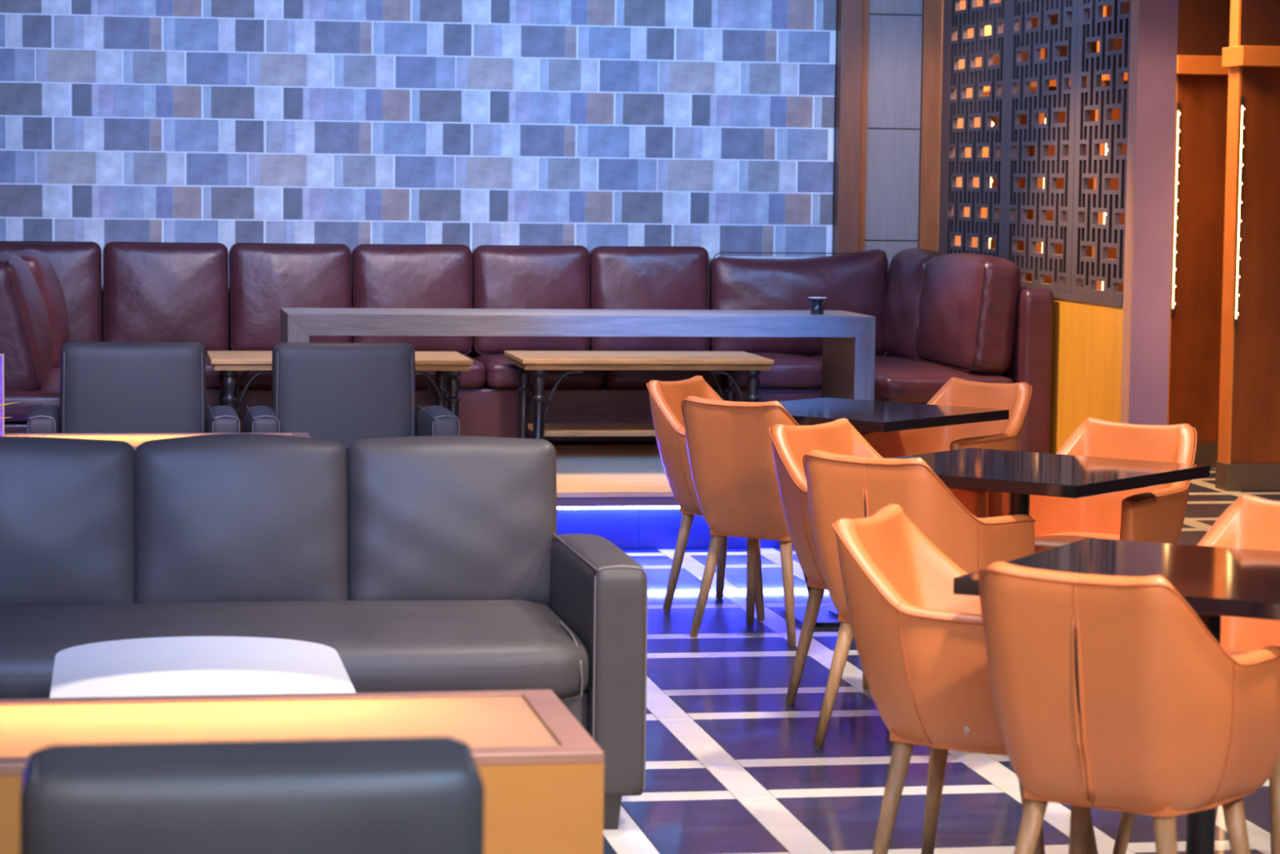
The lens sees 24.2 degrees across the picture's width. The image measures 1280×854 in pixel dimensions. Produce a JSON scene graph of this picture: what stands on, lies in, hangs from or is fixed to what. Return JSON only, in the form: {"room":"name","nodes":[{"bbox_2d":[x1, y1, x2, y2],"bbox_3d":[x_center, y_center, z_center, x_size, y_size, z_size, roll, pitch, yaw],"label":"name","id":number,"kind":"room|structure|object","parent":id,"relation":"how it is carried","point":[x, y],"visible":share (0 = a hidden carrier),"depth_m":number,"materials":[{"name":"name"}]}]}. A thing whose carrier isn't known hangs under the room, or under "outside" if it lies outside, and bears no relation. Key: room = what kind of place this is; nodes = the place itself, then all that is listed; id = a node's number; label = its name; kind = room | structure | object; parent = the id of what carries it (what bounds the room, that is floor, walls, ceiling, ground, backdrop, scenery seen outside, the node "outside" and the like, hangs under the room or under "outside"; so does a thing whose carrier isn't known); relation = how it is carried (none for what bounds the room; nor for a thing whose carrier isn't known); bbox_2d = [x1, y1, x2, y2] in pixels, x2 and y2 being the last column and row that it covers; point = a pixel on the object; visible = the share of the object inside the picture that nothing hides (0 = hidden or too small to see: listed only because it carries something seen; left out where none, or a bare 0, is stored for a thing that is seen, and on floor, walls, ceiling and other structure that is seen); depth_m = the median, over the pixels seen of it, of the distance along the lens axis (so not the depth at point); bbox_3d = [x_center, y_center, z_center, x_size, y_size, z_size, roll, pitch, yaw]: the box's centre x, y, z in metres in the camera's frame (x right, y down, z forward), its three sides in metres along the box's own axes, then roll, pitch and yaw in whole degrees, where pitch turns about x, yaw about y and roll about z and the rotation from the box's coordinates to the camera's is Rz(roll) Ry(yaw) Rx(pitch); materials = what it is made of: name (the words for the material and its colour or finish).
{"room":"lounge bar","nodes":[
{"label":"lounge bar","id":0,"kind":"room"},
{"bbox_2d":[0,0,836,287],"bbox_3d":[-2.309,-1.251,15.329,6.730,3.000,0.204,0,5,-10],"label":"wall","id":1,"kind":"structure","parent":0,"point":[708,125],"depth_m":15.40,"materials":[{"name":"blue tile"}]},
{"bbox_2d":[831,0,862,255],"bbox_3d":[1.075,-1.255,15.871,0.115,3.000,0.300,0,5,-10],"label":"trim","id":2,"kind":"structure","parent":1,"relation":"attached to","point":[849,16],"depth_m":15.70,"materials":[{"name":"brown wood"}]},
{"bbox_2d":[858,0,869,251],"bbox_3d":[1.151,-1.258,15.920,0.050,3.000,0.230,0,5,-10],"label":"trim","id":3,"kind":"structure","parent":1,"relation":"attached to","point":[865,2],"depth_m":15.78,"materials":[{"name":"brown wood"}]},
{"bbox_2d":[864,0,922,266],"bbox_3d":[1.321,-1.259,15.965,0.300,3.000,0.200,0,5,-10],"label":"wall panel","id":4,"kind":"object","parent":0,"point":[895,26],"visible":0.55,"depth_m":15.84,"materials":[{"name":"grey tile"}]},
{"bbox_2d":[603,467,1279,853],"bbox_3d":[0.382,0.753,10.318,10.300,0.100,22.000,0,5,-10],"label":"floor","id":5,"kind":"structure","parent":0,"point":[732,767],"depth_m":8.04,"materials":[{"name":"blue tile"}]},
{"bbox_2d":[26,342,240,433],"bbox_3d":[-1.978,0.121,11.674,0.836,0.878,0.776,0,5,-10],"label":"armchair","id":6,"kind":"object","parent":5,"relation":"on","point":[106,387],"visible":0.4,"depth_m":11.83,"materials":[{"name":"grey leather"}]},
{"bbox_2d":[4,432,311,450],"bbox_3d":[-1.851,0.335,10.946,1.300,0.575,0.628,0,5,-10],"label":"coffee table","id":7,"kind":"object","parent":5,"relation":"on","point":[135,439],"visible":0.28,"depth_m":11.15,"materials":[{"name":"laminate"}]},
{"bbox_2d":[0,353,4,436],"bbox_3d":[-2.409,-0.110,10.860,0.192,0.312,0.010,0,5,-10],"label":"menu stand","id":8,"kind":"object","parent":7,"relation":"on","point":[2,355],"visible":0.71,"depth_m":10.87,"materials":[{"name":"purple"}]},
{"bbox_2d":[0,401,20,418],"bbox_3d":[-2.360,-0.051,10.708,0.275,0.220,0.100,0,5,-10],"label":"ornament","id":9,"kind":"object","parent":7,"relation":"on","point":[18,402],"visible":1,"depth_m":10.71,"materials":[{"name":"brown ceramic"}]},
{"bbox_2d":[49,635,355,697],"bbox_3d":[-0.950,0.758,6.439,0.612,0.500,0.780,0,5,-10],"label":"side table","id":10,"kind":"object","parent":5,"relation":"on","point":[188,665],"visible":0.7,"depth_m":6.36,"materials":[{"name":"white paint"}]},
{"bbox_2d":[20,736,484,853],"bbox_3d":[-0.515,0.791,3.876,0.552,0.869,0.766,0,5,-10],"label":"armchair","id":11,"kind":"object","parent":5,"relation":"on","point":[396,795],"visible":1,"depth_m":3.48,"materials":[{"name":"grey leather"}]},
{"bbox_2d":[0,688,604,853],"bbox_3d":[-0.759,0.816,5.320,1.300,0.575,0.628,0,5,-10],"label":"coffee table","id":12,"kind":"object","parent":5,"relation":"on","point":[541,772],"visible":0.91,"depth_m":5.27,"materials":[{"name":"laminate"}]},
{"bbox_2d":[0,433,648,829],"bbox_3d":[-0.992,0.480,7.461,1.912,0.884,1.072,0,5,-10],"label":"sofa","id":13,"kind":"object","parent":5,"relation":"on","point":[427,563],"visible":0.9,"depth_m":7.58,"materials":[{"name":"grey leather"}]},
{"bbox_2d":[0,436,135,605],"bbox_3d":[-1.567,0.260,7.653,0.548,0.465,0.302,0,-4,-10],"label":"cushion","id":14,"kind":"object","parent":13,"relation":"on","point":[68,505],"depth_m":7.54,"materials":[{"name":"grey leather"}]},
{"bbox_2d":[134,433,348,603],"bbox_3d":[-1.036,0.256,7.748,0.548,0.472,0.302,0,-4,-10],"label":"cushion","id":15,"kind":"object","parent":13,"relation":"on","point":[220,517],"depth_m":7.61,"materials":[{"name":"grey leather"}]},
{"bbox_2d":[0,600,590,698],"bbox_3d":[-0.967,0.549,7.315,1.612,0.186,0.764,0,5,-10],"label":"seat cushion","id":16,"kind":"object","parent":13,"relation":"on","point":[382,646],"depth_m":7.10,"materials":[{"name":"grey leather"}]},
{"bbox_2d":[346,435,556,607],"bbox_3d":[-0.498,0.259,7.841,0.548,0.464,0.303,0,-4,-10],"label":"cushion","id":17,"kind":"object","parent":13,"relation":"on","point":[429,518],"depth_m":7.71,"materials":[{"name":"grey leather"}]},
{"bbox_2d":[243,342,459,449],"bbox_3d":[-1.151,0.119,11.813,0.836,0.878,0.776,0,5,-10],"label":"armchair","id":18,"kind":"object","parent":5,"relation":"on","point":[344,393],"visible":0.34,"depth_m":11.97,"materials":[{"name":"grey leather"}]},
{"bbox_2d":[551,442,793,549],"bbox_3d":[-1.755,0.262,13.804,7.290,0.250,3.241,0,5,-10],"label":"platform","id":19,"kind":"object","parent":5,"relation":"on","point":[620,493],"visible":0.02,"depth_m":12.56,"materials":[{"name":"tile"}]},
{"bbox_2d":[206,351,473,418],"bbox_3d":[-1.407,-0.101,13.906,1.188,0.465,0.680,0,5,-10],"label":"table","id":20,"kind":"object","parent":19,"relation":"on","point":[450,363],"visible":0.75,"depth_m":13.68,"materials":[{"name":"brown wood"}]},
{"bbox_2d":[0,240,1053,453],"bbox_3d":[-0.830,-0.350,13.959,5.380,0.967,3.093,0,5,-10],"label":"banquette","id":21,"kind":"object","parent":19,"relation":"on","point":[940,317],"visible":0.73,"depth_m":14.71,"materials":[{"name":"red leather"}]},
{"bbox_2d":[0,252,52,391],"bbox_3d":[-2.665,-0.447,12.668,0.301,0.580,1.050,-14,7,-8],"label":"cushion","id":22,"kind":"object","parent":21,"relation":"on","point":[25,336],"depth_m":12.19,"materials":[{"name":"red leather"}]},
{"bbox_2d":[4,365,60,422],"bbox_3d":[-2.672,-0.178,13.322,1.240,0.176,2.446,0,5,-10],"label":"seat cushion","id":23,"kind":"object","parent":21,"relation":"on","point":[44,389],"depth_m":12.15,"materials":[{"name":"red leather"}]},
{"bbox_2d":[9,248,68,367],"bbox_3d":[-2.784,-0.533,13.710,0.303,0.557,0.920,-12,7,-9],"label":"cushion","id":24,"kind":"object","parent":21,"relation":"on","point":[48,282],"depth_m":13.35,"materials":[{"name":"red leather"}]},
{"bbox_2d":[0,241,102,342],"bbox_3d":[-2.950,-0.630,14.690,0.599,0.561,0.292,0,-1,-10],"label":"cushion","id":25,"kind":"object","parent":21,"relation":"on","point":[77,265],"depth_m":14.60,"materials":[{"name":"red leather"}]},
{"bbox_2d":[102,241,228,353],"bbox_3d":[-2.348,-0.632,14.797,0.612,0.562,0.292,0,-1,-10],"label":"cushion","id":26,"kind":"object","parent":21,"relation":"on","point":[153,291],"depth_m":14.67,"materials":[{"name":"red leather"}]},
{"bbox_2d":[205,353,271,389],"bbox_3d":[-1.813,-0.274,14.594,0.846,0.181,0.666,0,5,-10],"label":"seat cushion","id":27,"kind":"object","parent":21,"relation":"on","point":[264,381],"depth_m":14.25,"materials":[{"name":"red leather"}]},
{"bbox_2d":[228,242,351,351],"bbox_3d":[-1.744,-0.633,14.901,0.601,0.562,0.292,0,-1,-10],"label":"cushion","id":28,"kind":"object","parent":21,"relation":"on","point":[265,278],"depth_m":14.77,"materials":[{"name":"red leather"}]},
{"bbox_2d":[351,244,471,355],"bbox_3d":[-1.148,-0.635,15.007,0.599,0.563,0.293,0,-1,-10],"label":"cushion","id":29,"kind":"object","parent":21,"relation":"on","point":[384,276],"depth_m":14.88,"materials":[{"name":"red leather"}]},
{"bbox_2d":[415,355,485,389],"bbox_3d":[-1.094,-0.275,14.720,0.606,0.179,0.666,0,5,-10],"label":"seat cushion","id":30,"kind":"object","parent":21,"relation":"on","point":[475,378],"depth_m":14.44,"materials":[{"name":"red leather"}]},
{"bbox_2d":[471,244,588,355],"bbox_3d":[-0.557,-0.636,15.111,0.589,0.562,0.291,0,-1,-10],"label":"cushion","id":31,"kind":"object","parent":21,"relation":"on","point":[504,276],"depth_m":14.98,"materials":[{"name":"red leather"}]},
{"bbox_2d":[474,353,604,389],"bbox_3d":[-0.506,-0.275,14.823,0.581,0.177,0.666,0,5,-10],"label":"seat cushion","id":32,"kind":"object","parent":21,"relation":"on","point":[495,372],"depth_m":14.51,"materials":[{"name":"red leather"}]},
{"bbox_2d":[588,245,708,351],"bbox_3d":[0.040,-0.637,15.213,0.609,0.563,0.292,0,-1,-10],"label":"cushion","id":33,"kind":"object","parent":21,"relation":"on","point":[667,277],"depth_m":15.08,"materials":[{"name":"red leather"}]},
{"bbox_2d":[603,369,721,389],"bbox_3d":[0.071,-0.278,14.923,0.581,0.180,0.667,0,5,-10],"label":"seat cushion","id":34,"kind":"object","parent":21,"relation":"on","point":[612,379],"depth_m":14.59,"materials":[{"name":"red leather"}]},
{"bbox_2d":[720,352,822,389],"bbox_3d":[0.617,-0.279,15.019,0.521,0.181,0.666,0,5,-10],"label":"seat cushion","id":35,"kind":"object","parent":21,"relation":"on","point":[789,371],"depth_m":14.72,"materials":[{"name":"red leather"}]},
{"bbox_2d":[708,248,887,357],"bbox_3d":[0.812,-0.635,15.336,0.930,0.564,0.312,0,-1,-10],"label":"cushion","id":36,"kind":"object","parent":21,"relation":"on","point":[856,282],"depth_m":15.21,"materials":[{"name":"red leather"}]},
{"bbox_2d":[810,355,1013,404],"bbox_3d":[1.285,-0.235,14.610,0.640,0.173,1.687,0,5,-10],"label":"seat cushion","id":37,"kind":"object","parent":21,"relation":"on","point":[908,379],"depth_m":13.88,"materials":[{"name":"red leather"}]},
{"bbox_2d":[881,248,942,359],"bbox_3d":[1.417,-0.616,15.130,0.310,0.568,0.632,6,4,-10],"label":"cushion","id":38,"kind":"object","parent":21,"relation":"on","point":[902,282],"depth_m":14.98,"materials":[{"name":"red leather"}]},
{"bbox_2d":[915,253,1021,374],"bbox_3d":[1.569,-0.557,14.347,0.304,0.554,1.012,6,4,-10],"label":"cushion","id":39,"kind":"object","parent":21,"relation":"on","point":[968,305],"depth_m":13.94,"materials":[{"name":"red leather"}]},
{"bbox_2d":[280,307,875,400],"bbox_3d":[-0.289,-0.159,13.322,2.585,0.705,0.620,0,5,-10],"label":"table","id":40,"kind":"object","parent":19,"relation":"on","point":[848,348],"visible":0.62,"depth_m":13.08,"materials":[{"name":"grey wood"}]},
{"bbox_2d":[808,297,826,314],"bbox_3d":[0.794,-0.542,13.377,0.082,0.076,0.082,0,5,-10],"label":"tumbler","id":41,"kind":"object","parent":40,"relation":"on","point":[817,304],"visible":1,"depth_m":13.35,"materials":[{"name":"black glass"}]},
{"bbox_2d":[503,351,773,439],"bbox_3d":[-0.018,-0.109,14.209,1.185,0.465,0.680,0,5,-10],"label":"table","id":42,"kind":"object","parent":19,"relation":"on","point":[540,362],"visible":0.83,"depth_m":13.97,"materials":[{"name":"brown wood"}]},
{"bbox_2d":[528,423,655,436],"bbox_3d":[-0.015,0.013,14.195,0.985,0.024,0.450,0,5,-10],"label":"shelf","id":43,"kind":"object","parent":42,"relation":"attached to","point":[549,429],"depth_m":14.00,"materials":[{"name":"brown wood"}]},
{"bbox_2d":[645,375,810,621],"bbox_3d":[0.326,0.245,10.823,0.522,0.828,0.532,4,6,31],"label":"tub chair","id":44,"kind":"object","parent":5,"relation":"on","point":[666,397],"visible":0.29,"depth_m":10.73,"materials":[{"name":"orange leather"}]},
{"bbox_2d":[681,395,799,648],"bbox_3d":[0.429,0.303,10.138,0.532,0.828,0.522,4,6,33],"label":"tub chair","id":45,"kind":"object","parent":5,"relation":"on","point":[729,443],"visible":0.68,"depth_m":9.96,"materials":[{"name":"orange leather"}]},
{"bbox_2d":[768,417,988,704],"bbox_3d":[0.688,0.410,8.897,0.522,0.828,0.532,5,6,40],"label":"tub chair","id":46,"kind":"object","parent":5,"relation":"on","point":[790,443],"visible":0.34,"depth_m":8.86,"materials":[{"name":"orange leather"}]},
{"bbox_2d":[778,397,1008,626],"bbox_3d":[0.751,0.308,10.630,0.800,0.745,0.800,4,6,38],"label":"pedestal table","id":47,"kind":"object","parent":5,"relation":"on","point":[863,415],"visible":0.34,"depth_m":10.49,"materials":[{"name":"black wood"}]},
{"bbox_2d":[802,449,1035,747],"bbox_3d":[0.736,0.470,8.176,0.532,0.828,0.522,4,6,37],"label":"tub chair","id":48,"kind":"object","parent":5,"relation":"on","point":[839,486],"visible":0.48,"depth_m":7.99,"materials":[{"name":"orange leather"}]},
{"bbox_2d":[861,377,1032,457],"bbox_3d":[1.117,0.249,10.890,0.532,0.828,0.522,5,7,44],"label":"tub chair","id":49,"kind":"object","parent":5,"relation":"on","point":[1008,434],"visible":0.27,"depth_m":10.97,"materials":[{"name":"orange leather"}]},
{"bbox_2d":[831,503,1097,853],"bbox_3d":[0.711,0.608,6.513,0.522,0.828,0.532,3,5,24],"label":"tub chair","id":50,"kind":"object","parent":5,"relation":"on","point":[921,646],"visible":0.64,"depth_m":6.35,"materials":[{"name":"orange leather"}]},
{"bbox_2d":[888,447,1209,515],"bbox_3d":[1.084,0.481,8.590,0.800,0.745,0.800,4,6,37],"label":"pedestal table","id":51,"kind":"object","parent":5,"relation":"on","point":[1021,474],"visible":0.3,"depth_m":8.44,"materials":[{"name":"black wood"}]},
{"bbox_2d":[986,417,1197,553],"bbox_3d":[1.386,0.406,9.046,0.532,0.828,0.522,4,6,37],"label":"tub chair","id":52,"kind":"object","parent":5,"relation":"on","point":[1153,513],"visible":0.42,"depth_m":9.12,"materials":[{"name":"orange leather"}]},
{"bbox_2d":[1034,531,1119,553],"bbox_3d":[1.348,0.398,8.995,0.355,0.151,0.370,4,6,37],"label":"seat cushion","id":53,"kind":"object","parent":52,"relation":"on","point":[1044,540],"depth_m":8.95,"materials":[{"name":"orange leather"}]},
{"bbox_2d":[953,537,1279,853],"bbox_3d":[1.189,0.672,6.311,0.820,0.745,0.820,3,5,28],"label":"pedestal table","id":54,"kind":"object","parent":5,"relation":"on","point":[1215,582],"visible":0.63,"depth_m":6.30,"materials":[{"name":"black wood"}]},
{"bbox_2d":[978,561,1279,853],"bbox_3d":[0.943,0.665,5.861,0.532,0.828,0.522,4,6,32],"label":"tub chair","id":55,"kind":"object","parent":5,"relation":"on","point":[1109,692],"visible":1,"depth_m":5.67,"materials":[{"name":"orange leather"}]},
{"bbox_2d":[1112,494,1279,853],"bbox_3d":[1.394,0.595,6.776,0.532,0.828,0.522,5,6,40],"label":"tub chair","id":56,"kind":"object","parent":5,"relation":"on","point":[1251,522],"visible":0.24,"depth_m":6.94,"materials":[{"name":"orange leather"}]},
{"bbox_2d":[1222,647,1253,656],"bbox_3d":[1.354,0.587,6.727,0.355,0.151,0.370,5,6,40],"label":"seat cushion","id":57,"kind":"object","parent":56,"relation":"on","point":[1231,651],"depth_m":6.81,"materials":[{"name":"orange leather"}]},
{"bbox_2d":[952,0,982,247],"bbox_3d":[2.118,-1.714,21.567,3.000,3.000,0.100,0,5,-10],"label":"wall","id":58,"kind":"structure","parent":0,"point":[980,2],"depth_m":21.53,"materials":[{"name":"brown paint"}]},
{"bbox_2d":[937,0,1123,453],"bbox_3d":[1.426,-1.353,17.106,0.100,3.000,8.480,0,5,-10],"label":"wall","id":59,"kind":"structure","parent":0,"point":[1087,337],"depth_m":13.52,"materials":[{"name":"orange wood"}]},
{"bbox_2d":[917,0,942,251],"bbox_3d":[1.520,-1.258,15.985,0.100,3.000,0.230,0,5,-10],"label":"trim","id":60,"kind":"structure","parent":59,"relation":"attached to","point":[932,10],"depth_m":15.85,"materials":[{"name":"brown wood"}]},
{"bbox_2d":[981,0,1038,281],"bbox_3d":[3.082,-1.570,19.970,1.650,3.000,0.290,0,5,-10],"label":"corridor fin","id":61,"kind":"object","parent":59,"relation":"on","point":[1034,20],"visible":0.1,"depth_m":19.84,"materials":[{"name":"brown wood"}]},
{"bbox_2d":[937,0,1131,306],"bbox_3d":[1.864,-1.607,14.367,0.038,1.930,2.985,0,5,-10],"label":"screen","id":62,"kind":"object","parent":59,"relation":"on","point":[1073,264],"visible":0.96,"depth_m":14.15,"materials":[{"name":"grey metal"}]},
{"bbox_2d":[1031,8,1097,288],"bbox_3d":[3.278,-1.470,18.790,1.650,3.000,0.290,0,5,-10],"label":"corridor fin","id":63,"kind":"object","parent":59,"relation":"on","point":[1054,18],"visible":0.06,"depth_m":18.66,"materials":[{"name":"brown wood"}]},
{"bbox_2d":[1092,2,1129,292],"bbox_3d":[3.474,-1.369,17.611,1.650,3.000,0.290,0,5,-10],"label":"corridor fin","id":64,"kind":"object","parent":59,"relation":"on","point":[1105,79],"visible":0.12,"depth_m":17.47,"materials":[{"name":"brown wood"}]},
{"bbox_2d":[1120,0,1178,424],"bbox_3d":[2.199,-0.994,12.896,0.174,3.000,0.110,0,5,-10],"label":"column","id":65,"kind":"structure","parent":59,"relation":"attached to","point":[1153,33],"depth_m":12.85,"materials":[{"name":"paint"}]},
{"bbox_2d":[1167,0,1231,467],"bbox_3d":[3.682,-1.271,16.453,1.650,3.000,0.290,0,5,-10],"label":"corridor fin","id":66,"kind":"object","parent":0,"point":[1203,25],"visible":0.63,"depth_m":16.35,"materials":[{"name":"brown wood"}]},
{"bbox_2d":[1215,0,1279,491],"bbox_3d":[3.789,-1.170,15.258,1.650,3.000,0.290,0,5,-10],"label":"corridor fin","id":67,"kind":"object","parent":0,"point":[1249,433],"visible":1,"depth_m":15.17,"materials":[{"name":"brown wood"}]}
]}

